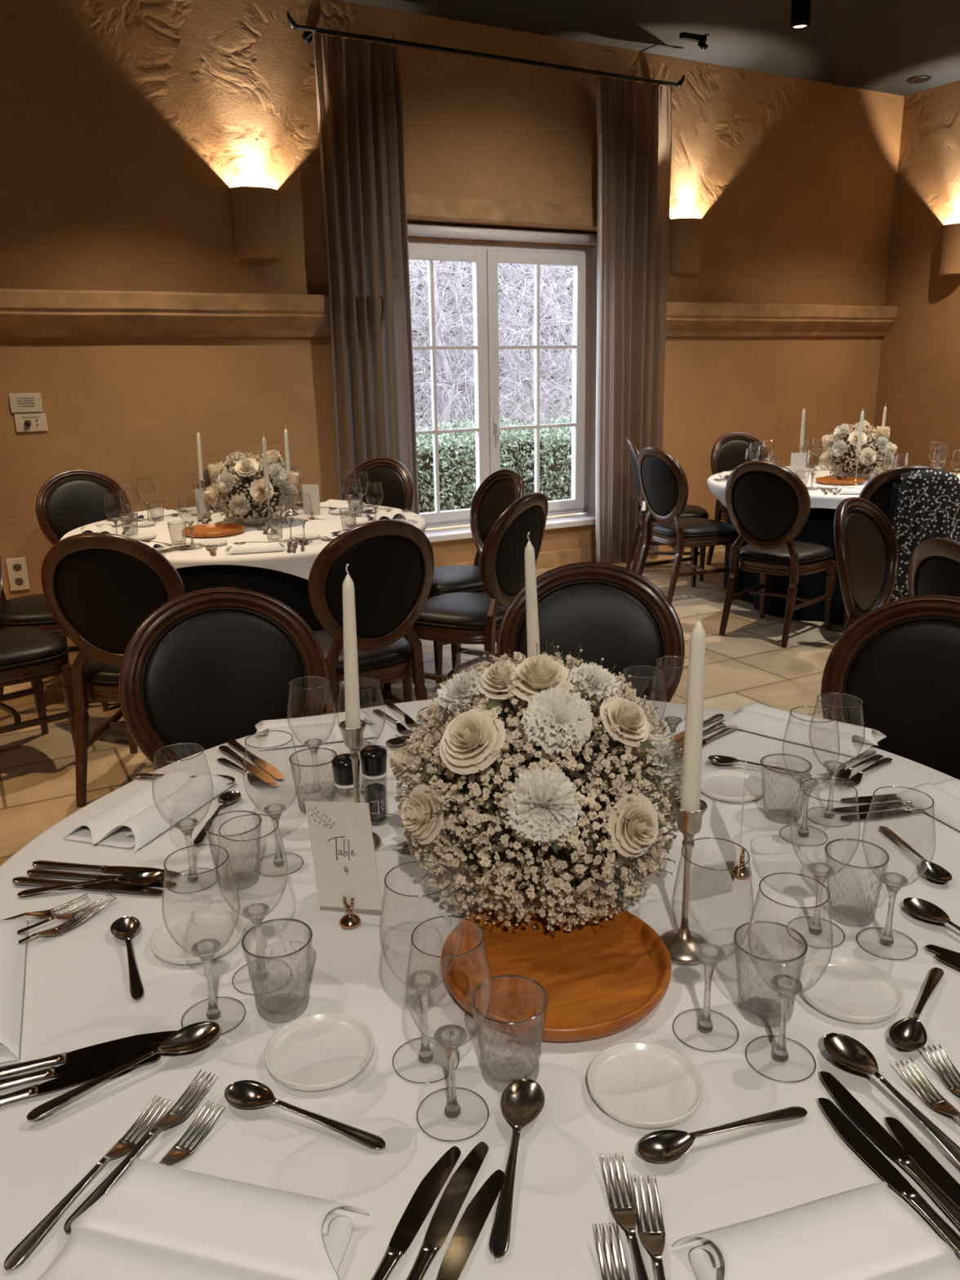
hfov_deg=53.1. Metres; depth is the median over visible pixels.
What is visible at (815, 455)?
wine glass
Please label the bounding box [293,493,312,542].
wine glass
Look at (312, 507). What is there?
table card
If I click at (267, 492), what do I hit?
cup
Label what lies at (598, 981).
wooden tray
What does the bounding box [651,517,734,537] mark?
seat cushion
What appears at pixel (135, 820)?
rolled napkin
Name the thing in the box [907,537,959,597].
dining chair
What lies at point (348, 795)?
glass jar
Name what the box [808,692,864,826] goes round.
wine glass
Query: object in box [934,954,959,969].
table knife
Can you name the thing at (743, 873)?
table card
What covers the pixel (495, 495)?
cushion
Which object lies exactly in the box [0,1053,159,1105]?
table knife
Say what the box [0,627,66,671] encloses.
seat cushion
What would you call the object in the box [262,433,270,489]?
taper candle
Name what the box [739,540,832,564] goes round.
seat cushion
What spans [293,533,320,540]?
dish
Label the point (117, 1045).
table knife
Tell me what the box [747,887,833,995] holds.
bowl
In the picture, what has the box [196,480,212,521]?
candlestick
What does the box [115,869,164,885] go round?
spoon bowl
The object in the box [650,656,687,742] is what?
wine glass
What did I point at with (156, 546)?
rolled napkin
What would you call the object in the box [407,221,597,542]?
window
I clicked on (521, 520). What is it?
cushion
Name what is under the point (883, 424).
taper candle
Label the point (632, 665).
wine glass
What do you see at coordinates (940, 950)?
table knife
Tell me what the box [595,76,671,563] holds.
curtain
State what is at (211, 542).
dish
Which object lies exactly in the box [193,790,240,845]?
teaspoon
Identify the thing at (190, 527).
wine glass
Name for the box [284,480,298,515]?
candlestick
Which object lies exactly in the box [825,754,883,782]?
fork
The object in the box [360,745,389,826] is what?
mill
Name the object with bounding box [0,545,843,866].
floor
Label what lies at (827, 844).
tumbler
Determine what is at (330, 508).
teaspoon
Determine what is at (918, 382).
wall
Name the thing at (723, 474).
rolled napkin
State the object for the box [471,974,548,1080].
tumbler
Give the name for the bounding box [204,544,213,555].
fork
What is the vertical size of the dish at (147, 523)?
0.012 m
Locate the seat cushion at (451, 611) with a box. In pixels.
[414,592,506,630]
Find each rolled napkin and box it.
[0,919,27,1062]
[36,1157,368,1279]
[62,768,235,852]
[80,524,113,533]
[124,507,178,519]
[142,542,164,549]
[224,542,285,554]
[253,710,378,750]
[320,499,367,508]
[376,508,405,520]
[672,1181,959,1279]
[719,471,729,479]
[722,702,886,758]
[817,463,835,468]
[835,488,862,493]
[895,778,959,831]
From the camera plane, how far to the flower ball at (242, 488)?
4.72 m
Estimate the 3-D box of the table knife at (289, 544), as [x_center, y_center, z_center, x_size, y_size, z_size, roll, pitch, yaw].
[-0.836,-0.410,4.205,0.022,0.006,0.248,-4,16,-9]
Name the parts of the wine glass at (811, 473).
stem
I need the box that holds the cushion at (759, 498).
[732,471,786,541]
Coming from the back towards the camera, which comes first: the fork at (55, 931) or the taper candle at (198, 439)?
the taper candle at (198, 439)
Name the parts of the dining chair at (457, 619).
leg, seat frame, leg, leg, frame, panel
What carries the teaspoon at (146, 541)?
on the tablecloth at (299, 563)
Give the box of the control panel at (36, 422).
[13,413,48,432]
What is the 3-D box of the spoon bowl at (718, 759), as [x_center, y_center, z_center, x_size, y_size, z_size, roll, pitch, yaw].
[0.470,0.235,1.854,0.060,0.012,0.039,6,17,24]
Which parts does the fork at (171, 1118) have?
handle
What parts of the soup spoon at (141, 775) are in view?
handle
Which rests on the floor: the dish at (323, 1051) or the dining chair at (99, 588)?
the dining chair at (99, 588)
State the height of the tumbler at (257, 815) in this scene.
0.098 m
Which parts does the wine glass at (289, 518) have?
stem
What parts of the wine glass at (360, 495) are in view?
stem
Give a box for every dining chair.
[0,555,108,711]
[0,627,75,750]
[35,469,131,662]
[40,532,185,807]
[118,586,327,768]
[196,459,263,504]
[307,520,434,715]
[342,457,413,511]
[402,492,547,702]
[426,468,524,683]
[496,561,684,702]
[626,437,709,581]
[636,446,737,604]
[706,431,768,565]
[719,460,837,647]
[820,595,959,779]
[822,427,888,466]
[822,497,898,718]
[843,465,940,629]
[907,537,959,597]
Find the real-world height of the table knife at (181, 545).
0.006 m
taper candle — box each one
[196,429,204,480]
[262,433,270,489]
[284,426,290,471]
[342,563,360,728]
[524,532,540,657]
[680,607,706,811]
[800,405,805,446]
[856,407,864,450]
[881,404,886,426]
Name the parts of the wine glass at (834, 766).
stem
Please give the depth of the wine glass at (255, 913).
1.21 m
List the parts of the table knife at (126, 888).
handle, blade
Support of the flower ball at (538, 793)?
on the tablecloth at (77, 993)
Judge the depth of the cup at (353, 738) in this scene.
1.51 m
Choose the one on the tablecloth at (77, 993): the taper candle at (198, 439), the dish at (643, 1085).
the dish at (643, 1085)
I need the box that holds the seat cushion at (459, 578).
[429,564,485,595]
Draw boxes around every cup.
[196,480,205,488]
[262,488,271,497]
[338,720,366,749]
[672,797,707,835]
[798,445,804,452]
[854,449,862,457]
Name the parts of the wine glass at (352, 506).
stem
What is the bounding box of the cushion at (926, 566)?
[915,555,937,592]
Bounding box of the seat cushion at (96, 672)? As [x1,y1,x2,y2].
[84,657,120,684]
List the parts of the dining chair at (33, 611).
frame, leg, seat frame, leg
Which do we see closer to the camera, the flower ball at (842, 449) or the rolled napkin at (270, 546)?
the rolled napkin at (270, 546)
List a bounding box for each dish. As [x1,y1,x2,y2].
[128,533,155,540]
[129,520,155,527]
[150,908,244,964]
[191,510,213,515]
[199,539,226,546]
[264,1012,373,1091]
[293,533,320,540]
[328,509,351,514]
[344,520,368,525]
[586,1041,703,1128]
[700,769,766,802]
[795,956,902,1023]
[817,484,838,488]
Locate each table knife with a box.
[0,1030,177,1076]
[0,1043,161,1088]
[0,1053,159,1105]
[12,876,164,894]
[26,868,177,887]
[31,860,181,876]
[114,516,142,520]
[157,545,183,551]
[218,745,277,786]
[226,739,284,779]
[286,541,292,551]
[291,541,297,551]
[364,509,408,512]
[364,510,410,513]
[370,1146,461,1279]
[406,1141,488,1279]
[435,1169,505,1279]
[669,713,724,742]
[677,720,725,749]
[680,724,737,756]
[817,1097,959,1256]
[819,1071,959,1228]
[833,800,912,811]
[840,793,901,801]
[840,806,924,819]
[885,1116,959,1207]
[924,944,959,961]
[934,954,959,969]
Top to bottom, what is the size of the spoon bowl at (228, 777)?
0.012 m
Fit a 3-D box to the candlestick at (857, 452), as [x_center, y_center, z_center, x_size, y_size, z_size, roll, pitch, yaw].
[2.342,-1.071,5.966,0.074,0.210,0.074,-1,16,0]
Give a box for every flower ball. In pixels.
[203,449,299,525]
[382,640,683,937]
[819,419,897,479]
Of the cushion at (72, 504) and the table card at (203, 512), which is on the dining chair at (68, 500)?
the cushion at (72, 504)
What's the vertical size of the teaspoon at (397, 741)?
0.013 m
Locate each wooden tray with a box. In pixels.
[181,523,244,537]
[440,896,671,1042]
[815,476,864,484]
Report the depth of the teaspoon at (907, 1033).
1.11 m
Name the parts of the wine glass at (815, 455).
stem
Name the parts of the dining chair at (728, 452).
leg, seat frame, frame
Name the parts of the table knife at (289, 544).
handle, blade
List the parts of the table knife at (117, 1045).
handle, blade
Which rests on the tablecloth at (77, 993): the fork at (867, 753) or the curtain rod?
the fork at (867, 753)
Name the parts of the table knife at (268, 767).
handle, blade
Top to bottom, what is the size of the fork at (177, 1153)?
0.014 m
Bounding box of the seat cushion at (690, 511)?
[639,504,708,519]
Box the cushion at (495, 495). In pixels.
[478,479,516,543]
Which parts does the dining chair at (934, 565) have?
panel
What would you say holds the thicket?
on the ground
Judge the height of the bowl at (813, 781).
0.125 m
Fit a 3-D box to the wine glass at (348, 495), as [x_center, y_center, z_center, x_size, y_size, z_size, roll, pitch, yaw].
[-0.691,-0.778,5.088,0.089,0.229,0.089,9,18,30]
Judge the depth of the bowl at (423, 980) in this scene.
1.05 m
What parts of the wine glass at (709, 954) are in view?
stem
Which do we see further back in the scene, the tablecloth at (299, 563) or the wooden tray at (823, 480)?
the wooden tray at (823, 480)
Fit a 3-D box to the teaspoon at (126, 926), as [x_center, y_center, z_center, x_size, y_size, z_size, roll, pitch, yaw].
[-0.462,0.417,1.270,0.039,0.013,0.192,-8,17,-23]
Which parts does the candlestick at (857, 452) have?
stem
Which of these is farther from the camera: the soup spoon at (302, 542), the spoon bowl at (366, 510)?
the spoon bowl at (366, 510)
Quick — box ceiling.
[338,0,959,96]
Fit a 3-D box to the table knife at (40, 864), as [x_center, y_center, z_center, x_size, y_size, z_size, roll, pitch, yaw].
[-0.583,0.356,1.499,0.248,0.006,0.022,2,16,9]
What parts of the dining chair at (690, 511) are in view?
leg, panel, frame, leg, seat frame, leg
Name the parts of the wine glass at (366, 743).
stem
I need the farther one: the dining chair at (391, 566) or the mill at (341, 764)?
the dining chair at (391, 566)
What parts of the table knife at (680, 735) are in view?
blade, handle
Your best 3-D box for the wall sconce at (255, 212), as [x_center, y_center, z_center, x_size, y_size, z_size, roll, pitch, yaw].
[-1.328,-2.502,5.760,0.290,0.380,0.122,-9,18,-27]
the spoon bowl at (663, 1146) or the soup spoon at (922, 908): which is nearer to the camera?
the spoon bowl at (663, 1146)
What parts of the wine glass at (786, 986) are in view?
stem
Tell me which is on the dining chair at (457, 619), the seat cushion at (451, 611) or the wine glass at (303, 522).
the seat cushion at (451, 611)
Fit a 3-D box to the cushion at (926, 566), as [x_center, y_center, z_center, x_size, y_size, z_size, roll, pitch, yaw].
[1.412,-0.057,2.853,0.107,0.390,0.392,-5,16,-13]
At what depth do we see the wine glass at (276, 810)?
1.49 m
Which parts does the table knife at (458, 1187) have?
handle, blade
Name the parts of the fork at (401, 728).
handle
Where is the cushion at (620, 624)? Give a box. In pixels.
[517,582,662,699]
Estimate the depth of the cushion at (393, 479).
5.63 m
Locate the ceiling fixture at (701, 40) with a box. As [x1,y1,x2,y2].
[679,32,708,51]
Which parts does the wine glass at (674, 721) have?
stem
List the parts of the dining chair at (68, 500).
leg, frame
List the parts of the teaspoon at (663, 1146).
handle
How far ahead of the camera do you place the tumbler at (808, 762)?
1.62 m
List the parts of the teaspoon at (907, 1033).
handle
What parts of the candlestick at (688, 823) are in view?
stem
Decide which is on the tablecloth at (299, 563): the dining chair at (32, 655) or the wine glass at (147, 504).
the wine glass at (147, 504)
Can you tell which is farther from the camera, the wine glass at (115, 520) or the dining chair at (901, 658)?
the wine glass at (115, 520)
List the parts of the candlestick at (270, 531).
stem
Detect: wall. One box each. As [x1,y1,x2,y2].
[0,0,904,599]
[873,80,959,473]
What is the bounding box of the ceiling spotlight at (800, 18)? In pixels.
[790,0,811,31]
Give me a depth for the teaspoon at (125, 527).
4.73 m
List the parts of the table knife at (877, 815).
blade, handle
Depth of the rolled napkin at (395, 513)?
4.98 m
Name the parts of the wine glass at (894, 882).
stem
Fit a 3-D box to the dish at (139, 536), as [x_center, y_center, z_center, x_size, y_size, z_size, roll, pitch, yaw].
[-1.581,-0.482,4.498,0.122,0.012,0.122,-1,16,0]
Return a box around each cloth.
[176,564,391,714]
[723,507,844,622]
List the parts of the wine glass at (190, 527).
stem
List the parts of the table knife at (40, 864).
handle, blade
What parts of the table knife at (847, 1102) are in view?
blade, handle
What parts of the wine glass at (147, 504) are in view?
stem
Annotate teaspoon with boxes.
[110,915,143,1000]
[121,526,130,534]
[141,540,172,545]
[152,513,179,519]
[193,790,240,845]
[224,1080,385,1149]
[233,542,268,544]
[320,506,337,510]
[330,529,347,534]
[367,515,374,519]
[385,733,426,746]
[637,1106,807,1163]
[707,755,811,777]
[878,826,951,882]
[888,967,943,1049]
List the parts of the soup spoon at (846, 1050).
handle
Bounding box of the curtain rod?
[286,11,684,87]
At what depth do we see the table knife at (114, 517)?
5.09 m
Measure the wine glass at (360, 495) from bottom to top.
0.212 m
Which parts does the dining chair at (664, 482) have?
leg, panel, frame, leg, seat frame, leg, leg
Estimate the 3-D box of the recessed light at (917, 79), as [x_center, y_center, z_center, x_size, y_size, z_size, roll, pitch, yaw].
[3.455,-4.412,7.557,0.180,0.012,0.180,-1,16,0]
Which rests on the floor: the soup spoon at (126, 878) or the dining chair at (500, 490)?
the dining chair at (500, 490)
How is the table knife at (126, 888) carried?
on the tablecloth at (77, 993)
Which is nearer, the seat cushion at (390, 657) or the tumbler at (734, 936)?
the tumbler at (734, 936)
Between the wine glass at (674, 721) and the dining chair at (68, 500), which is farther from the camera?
the dining chair at (68, 500)
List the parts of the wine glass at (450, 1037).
stem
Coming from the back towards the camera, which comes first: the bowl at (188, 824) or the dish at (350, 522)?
the dish at (350, 522)
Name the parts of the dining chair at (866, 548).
leg, frame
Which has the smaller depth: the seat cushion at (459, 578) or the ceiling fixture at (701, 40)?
the seat cushion at (459, 578)
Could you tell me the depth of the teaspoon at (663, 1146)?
0.95 m
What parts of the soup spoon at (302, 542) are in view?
handle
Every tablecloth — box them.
[0,697,959,1279]
[59,502,426,579]
[706,466,959,509]
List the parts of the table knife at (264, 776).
handle, blade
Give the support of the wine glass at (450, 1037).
on the tablecloth at (77, 993)
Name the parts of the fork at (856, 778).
handle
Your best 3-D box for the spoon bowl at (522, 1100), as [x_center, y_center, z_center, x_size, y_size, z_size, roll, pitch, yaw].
[0.044,0.485,1.000,0.045,0.012,0.072,2,16,10]
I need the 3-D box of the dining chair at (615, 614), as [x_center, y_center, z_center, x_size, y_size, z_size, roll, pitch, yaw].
[0.267,0.348,2.420,0.491,0.999,0.598,1,16,8]
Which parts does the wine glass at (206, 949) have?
stem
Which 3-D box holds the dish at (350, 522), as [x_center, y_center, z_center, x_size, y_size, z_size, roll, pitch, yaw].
[-0.617,-0.586,4.803,0.122,0.012,0.122,-1,16,0]
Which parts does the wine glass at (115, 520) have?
stem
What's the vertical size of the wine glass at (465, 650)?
0.212 m
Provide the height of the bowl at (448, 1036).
0.125 m
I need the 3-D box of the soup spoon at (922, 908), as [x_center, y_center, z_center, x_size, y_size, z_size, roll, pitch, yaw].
[0.650,0.396,1.273,0.045,0.013,0.212,-8,17,-23]
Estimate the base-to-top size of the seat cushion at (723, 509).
0.070 m
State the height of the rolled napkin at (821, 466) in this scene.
0.030 m
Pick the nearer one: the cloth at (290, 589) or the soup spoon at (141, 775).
the soup spoon at (141, 775)
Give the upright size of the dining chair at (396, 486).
0.999 m
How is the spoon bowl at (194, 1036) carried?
on the soup spoon at (194, 1036)
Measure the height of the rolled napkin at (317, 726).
0.030 m
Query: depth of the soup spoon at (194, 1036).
1.08 m
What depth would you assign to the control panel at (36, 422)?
5.47 m
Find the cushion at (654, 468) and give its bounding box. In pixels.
[641,455,666,515]
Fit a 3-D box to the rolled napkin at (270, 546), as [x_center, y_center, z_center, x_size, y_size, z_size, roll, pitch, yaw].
[-0.972,-0.404,4.152,0.259,0.030,0.146,-5,16,-15]
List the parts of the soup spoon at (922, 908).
handle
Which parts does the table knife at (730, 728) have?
blade, handle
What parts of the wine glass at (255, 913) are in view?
stem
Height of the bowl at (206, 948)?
0.125 m
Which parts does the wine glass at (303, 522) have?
stem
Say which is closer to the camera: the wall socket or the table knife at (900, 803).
the table knife at (900, 803)
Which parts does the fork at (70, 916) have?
handle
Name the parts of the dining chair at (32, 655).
seat frame, leg, leg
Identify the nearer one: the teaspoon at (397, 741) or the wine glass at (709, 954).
the wine glass at (709, 954)
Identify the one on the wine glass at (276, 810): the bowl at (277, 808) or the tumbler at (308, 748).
the bowl at (277, 808)
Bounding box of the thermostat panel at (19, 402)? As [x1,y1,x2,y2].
[8,392,43,413]
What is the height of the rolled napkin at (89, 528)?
0.030 m
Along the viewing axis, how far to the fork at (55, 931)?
1.34 m
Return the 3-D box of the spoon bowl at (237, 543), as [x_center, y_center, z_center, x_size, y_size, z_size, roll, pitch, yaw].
[-1.069,-0.429,4.278,0.060,0.012,0.039,-4,16,-11]
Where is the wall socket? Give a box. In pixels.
[5,557,30,591]
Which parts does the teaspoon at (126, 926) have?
handle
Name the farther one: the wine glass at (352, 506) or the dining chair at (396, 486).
the dining chair at (396, 486)
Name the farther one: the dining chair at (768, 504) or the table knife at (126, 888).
the dining chair at (768, 504)
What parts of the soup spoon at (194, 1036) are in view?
handle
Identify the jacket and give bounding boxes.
[887,467,959,602]
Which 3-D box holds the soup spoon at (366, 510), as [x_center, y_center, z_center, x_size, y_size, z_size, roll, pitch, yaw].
[-0.534,-0.708,5.221,0.212,0.013,0.045,-7,17,-19]
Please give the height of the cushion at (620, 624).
0.390 m
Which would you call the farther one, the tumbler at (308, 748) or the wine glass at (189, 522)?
the wine glass at (189, 522)
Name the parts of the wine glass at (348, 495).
stem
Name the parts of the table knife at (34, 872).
handle, blade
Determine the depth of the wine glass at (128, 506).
4.92 m
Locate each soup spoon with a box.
[17,869,164,896]
[26,1021,220,1120]
[133,773,235,784]
[160,545,191,553]
[297,540,308,551]
[362,508,392,511]
[489,1077,544,1259]
[823,1032,959,1164]
[902,897,959,931]
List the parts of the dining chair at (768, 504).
leg, leg, panel, frame, seat frame, leg, leg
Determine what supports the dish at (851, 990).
on the tablecloth at (77, 993)
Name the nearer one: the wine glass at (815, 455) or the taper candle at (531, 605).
the taper candle at (531, 605)
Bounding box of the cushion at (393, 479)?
[351,466,405,509]
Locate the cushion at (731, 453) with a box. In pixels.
[716,439,760,472]
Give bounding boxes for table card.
[194,487,210,524]
[302,484,320,519]
[304,801,382,928]
[730,752,751,879]
[790,452,806,477]
[905,453,908,465]
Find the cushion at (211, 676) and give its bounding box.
[143,609,304,758]
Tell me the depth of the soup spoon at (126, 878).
1.45 m
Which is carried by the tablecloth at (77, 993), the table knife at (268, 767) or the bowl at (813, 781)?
the table knife at (268, 767)
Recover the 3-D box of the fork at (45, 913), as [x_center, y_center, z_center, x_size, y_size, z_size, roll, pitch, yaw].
[-0.660,0.397,1.355,0.205,0.014,0.024,-10,18,-29]
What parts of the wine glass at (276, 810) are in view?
stem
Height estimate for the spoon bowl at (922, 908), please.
0.012 m
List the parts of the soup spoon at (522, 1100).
handle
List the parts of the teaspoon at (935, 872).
handle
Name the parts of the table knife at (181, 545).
blade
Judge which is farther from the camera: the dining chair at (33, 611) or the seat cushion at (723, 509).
the seat cushion at (723, 509)
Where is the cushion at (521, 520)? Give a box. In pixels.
[506,505,542,595]
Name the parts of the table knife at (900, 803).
handle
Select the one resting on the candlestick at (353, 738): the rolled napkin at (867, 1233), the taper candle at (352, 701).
the taper candle at (352, 701)
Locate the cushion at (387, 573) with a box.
[334,536,424,638]
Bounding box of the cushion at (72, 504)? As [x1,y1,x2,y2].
[46,479,120,538]
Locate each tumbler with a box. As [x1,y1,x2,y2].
[204,810,262,881]
[241,918,312,1011]
[288,747,337,804]
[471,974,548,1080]
[733,920,807,1022]
[760,753,812,815]
[824,838,889,916]
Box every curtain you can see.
[313,33,419,515]
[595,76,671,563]
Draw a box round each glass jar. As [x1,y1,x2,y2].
[334,786,359,799]
[362,774,389,826]
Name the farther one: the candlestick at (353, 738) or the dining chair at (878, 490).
the dining chair at (878, 490)
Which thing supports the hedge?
on the ground
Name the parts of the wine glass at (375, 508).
stem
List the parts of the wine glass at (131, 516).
stem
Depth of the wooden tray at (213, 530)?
4.61 m
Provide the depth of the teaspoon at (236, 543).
4.29 m
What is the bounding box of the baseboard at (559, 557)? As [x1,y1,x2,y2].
[434,545,708,569]
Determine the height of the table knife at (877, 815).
0.006 m
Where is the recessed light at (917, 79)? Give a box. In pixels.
[906,75,931,83]
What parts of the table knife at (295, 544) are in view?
handle, blade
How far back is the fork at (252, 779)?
1.82 m
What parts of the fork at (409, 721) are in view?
handle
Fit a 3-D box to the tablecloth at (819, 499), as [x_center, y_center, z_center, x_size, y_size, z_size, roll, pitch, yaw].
[2.439,-0.893,6.300,1.829,0.316,1.826,-1,16,0]
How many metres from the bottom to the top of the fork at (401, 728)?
0.014 m
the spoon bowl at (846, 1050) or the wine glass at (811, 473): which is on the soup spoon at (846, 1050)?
the spoon bowl at (846, 1050)
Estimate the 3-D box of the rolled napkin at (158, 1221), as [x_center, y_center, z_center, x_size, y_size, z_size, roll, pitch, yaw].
[-0.240,0.521,0.832,0.259,0.030,0.146,3,16,15]
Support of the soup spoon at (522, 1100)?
on the tablecloth at (77, 993)
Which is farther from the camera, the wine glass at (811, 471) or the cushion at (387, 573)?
the wine glass at (811, 471)
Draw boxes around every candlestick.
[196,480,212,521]
[262,488,278,534]
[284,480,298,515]
[338,720,382,850]
[659,797,709,964]
[798,445,804,478]
[853,449,862,485]
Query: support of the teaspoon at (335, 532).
on the tablecloth at (299, 563)
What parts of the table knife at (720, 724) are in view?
blade, handle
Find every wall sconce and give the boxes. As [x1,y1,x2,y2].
[229,186,281,258]
[668,217,703,274]
[937,222,959,275]
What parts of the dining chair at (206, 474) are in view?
frame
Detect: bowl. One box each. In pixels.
[110,915,140,937]
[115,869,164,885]
[151,751,213,830]
[158,1021,220,1053]
[162,857,239,957]
[177,545,191,549]
[216,774,235,784]
[216,826,288,919]
[217,790,240,804]
[224,1080,275,1108]
[233,542,246,544]
[236,515,273,525]
[242,740,301,814]
[297,540,308,543]
[330,531,340,534]
[336,685,385,740]
[362,509,373,511]
[379,880,462,991]
[385,735,410,746]
[405,941,492,1048]
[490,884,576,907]
[501,1077,544,1128]
[637,1129,695,1163]
[671,853,753,963]
[707,755,738,764]
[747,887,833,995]
[782,714,839,784]
[790,787,860,877]
[808,699,864,768]
[823,1032,878,1075]
[843,472,870,479]
[862,798,935,887]
[888,1016,927,1049]
[902,897,950,923]
[920,860,951,882]
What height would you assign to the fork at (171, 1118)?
0.014 m
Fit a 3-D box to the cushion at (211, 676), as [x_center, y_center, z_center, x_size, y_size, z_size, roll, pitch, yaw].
[-0.622,0.124,2.342,0.392,0.390,0.107,-9,18,-27]
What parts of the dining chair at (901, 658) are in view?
panel, frame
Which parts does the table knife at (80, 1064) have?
handle, blade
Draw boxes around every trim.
[0,288,382,337]
[406,193,597,229]
[666,302,897,336]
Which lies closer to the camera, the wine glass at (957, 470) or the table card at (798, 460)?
the wine glass at (957, 470)
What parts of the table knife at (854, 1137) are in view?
blade, handle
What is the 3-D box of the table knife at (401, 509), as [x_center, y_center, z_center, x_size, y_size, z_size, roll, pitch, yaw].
[-0.510,-0.696,5.189,0.248,0.006,0.022,-6,17,-16]
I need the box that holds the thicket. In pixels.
[408,259,573,443]
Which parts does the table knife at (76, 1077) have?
handle, blade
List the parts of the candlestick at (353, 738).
stem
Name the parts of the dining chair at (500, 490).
leg, seat frame, leg, frame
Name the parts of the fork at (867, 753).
handle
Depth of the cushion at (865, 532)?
3.68 m
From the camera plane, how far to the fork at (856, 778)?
1.78 m
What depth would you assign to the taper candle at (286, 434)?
5.06 m
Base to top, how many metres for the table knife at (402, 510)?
0.006 m
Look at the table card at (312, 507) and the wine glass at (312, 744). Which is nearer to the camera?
the wine glass at (312, 744)
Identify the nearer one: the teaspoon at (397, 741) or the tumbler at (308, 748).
the tumbler at (308, 748)
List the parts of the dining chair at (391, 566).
leg, frame, panel, seat frame, leg, leg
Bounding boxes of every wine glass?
[103,493,119,534]
[117,481,136,524]
[120,487,140,536]
[136,477,156,523]
[151,742,218,893]
[162,844,245,1035]
[177,492,199,546]
[179,498,202,550]
[216,813,292,994]
[242,730,303,875]
[278,488,298,542]
[286,675,337,799]
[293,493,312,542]
[336,677,386,793]
[340,471,357,515]
[344,479,362,528]
[352,471,366,513]
[365,481,383,520]
[379,861,462,1084]
[405,915,492,1142]
[453,649,493,673]
[622,665,666,719]
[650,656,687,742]
[671,837,753,1052]
[745,872,833,1082]
[779,706,839,846]
[786,777,860,948]
[805,448,821,487]
[805,453,821,490]
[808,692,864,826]
[813,436,819,471]
[856,786,935,959]
[951,449,959,475]
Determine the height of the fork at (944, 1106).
0.014 m
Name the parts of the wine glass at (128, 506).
stem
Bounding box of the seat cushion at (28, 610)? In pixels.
[0,593,57,625]
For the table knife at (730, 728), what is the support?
on the tablecloth at (77, 993)
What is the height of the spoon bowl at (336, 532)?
0.012 m
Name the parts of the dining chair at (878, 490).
leg, panel, frame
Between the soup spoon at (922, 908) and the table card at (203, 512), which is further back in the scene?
the table card at (203, 512)
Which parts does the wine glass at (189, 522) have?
stem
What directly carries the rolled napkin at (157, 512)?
on the tablecloth at (299, 563)
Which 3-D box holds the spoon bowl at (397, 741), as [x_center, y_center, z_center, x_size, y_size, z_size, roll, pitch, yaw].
[-0.166,0.211,1.977,0.060,0.012,0.039,-13,20,-35]
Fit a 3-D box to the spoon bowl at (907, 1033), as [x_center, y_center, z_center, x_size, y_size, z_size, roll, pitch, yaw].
[0.488,0.451,1.093,0.039,0.012,0.060,10,19,35]
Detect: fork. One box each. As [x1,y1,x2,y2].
[0,893,89,920]
[4,1095,170,1271]
[17,892,116,934]
[18,905,97,943]
[63,1070,216,1234]
[158,1100,223,1164]
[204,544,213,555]
[211,544,217,555]
[217,757,274,786]
[316,537,333,541]
[373,709,413,735]
[385,702,422,728]
[595,1222,630,1279]
[601,1152,648,1279]
[633,1174,665,1279]
[817,750,875,777]
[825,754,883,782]
[834,757,892,786]
[894,1057,959,1119]
[922,1044,959,1095]
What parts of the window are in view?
sash, handle, round head moulding, sill, sash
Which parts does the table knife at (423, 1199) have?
handle, blade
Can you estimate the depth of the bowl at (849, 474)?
6.22 m
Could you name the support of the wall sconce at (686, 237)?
attached to the wall at (127, 127)
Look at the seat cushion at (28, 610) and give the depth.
4.25 m
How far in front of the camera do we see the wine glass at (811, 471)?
5.85 m
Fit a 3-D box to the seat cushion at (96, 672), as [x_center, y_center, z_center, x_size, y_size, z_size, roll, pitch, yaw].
[-1.236,0.063,3.613,0.466,0.070,0.482,0,16,4]
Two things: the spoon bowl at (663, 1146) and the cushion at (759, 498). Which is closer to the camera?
the spoon bowl at (663, 1146)
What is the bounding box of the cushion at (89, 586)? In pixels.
[53,551,124,653]
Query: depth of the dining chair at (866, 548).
3.67 m
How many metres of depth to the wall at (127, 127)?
5.97 m
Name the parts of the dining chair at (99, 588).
leg, seat frame, panel, frame, leg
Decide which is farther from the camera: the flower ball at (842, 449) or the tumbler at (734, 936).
the flower ball at (842, 449)
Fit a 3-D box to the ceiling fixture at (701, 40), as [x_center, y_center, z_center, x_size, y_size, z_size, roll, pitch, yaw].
[1.449,-4.027,6.473,0.217,0.090,0.060,-9,18,-27]
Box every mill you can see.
[331,753,359,802]
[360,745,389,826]
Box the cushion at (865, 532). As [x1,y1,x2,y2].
[844,511,887,613]
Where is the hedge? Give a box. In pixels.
[415,411,572,527]
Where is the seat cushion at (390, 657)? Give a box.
[312,629,411,673]
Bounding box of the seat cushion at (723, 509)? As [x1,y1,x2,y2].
[720,504,727,513]
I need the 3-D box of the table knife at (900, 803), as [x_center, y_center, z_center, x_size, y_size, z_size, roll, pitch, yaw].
[0.729,0.285,1.669,0.248,0.006,0.022,-4,16,-10]
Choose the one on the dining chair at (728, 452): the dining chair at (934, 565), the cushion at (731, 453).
the cushion at (731, 453)
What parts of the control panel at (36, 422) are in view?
knob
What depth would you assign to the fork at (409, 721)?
2.11 m
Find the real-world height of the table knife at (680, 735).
0.006 m

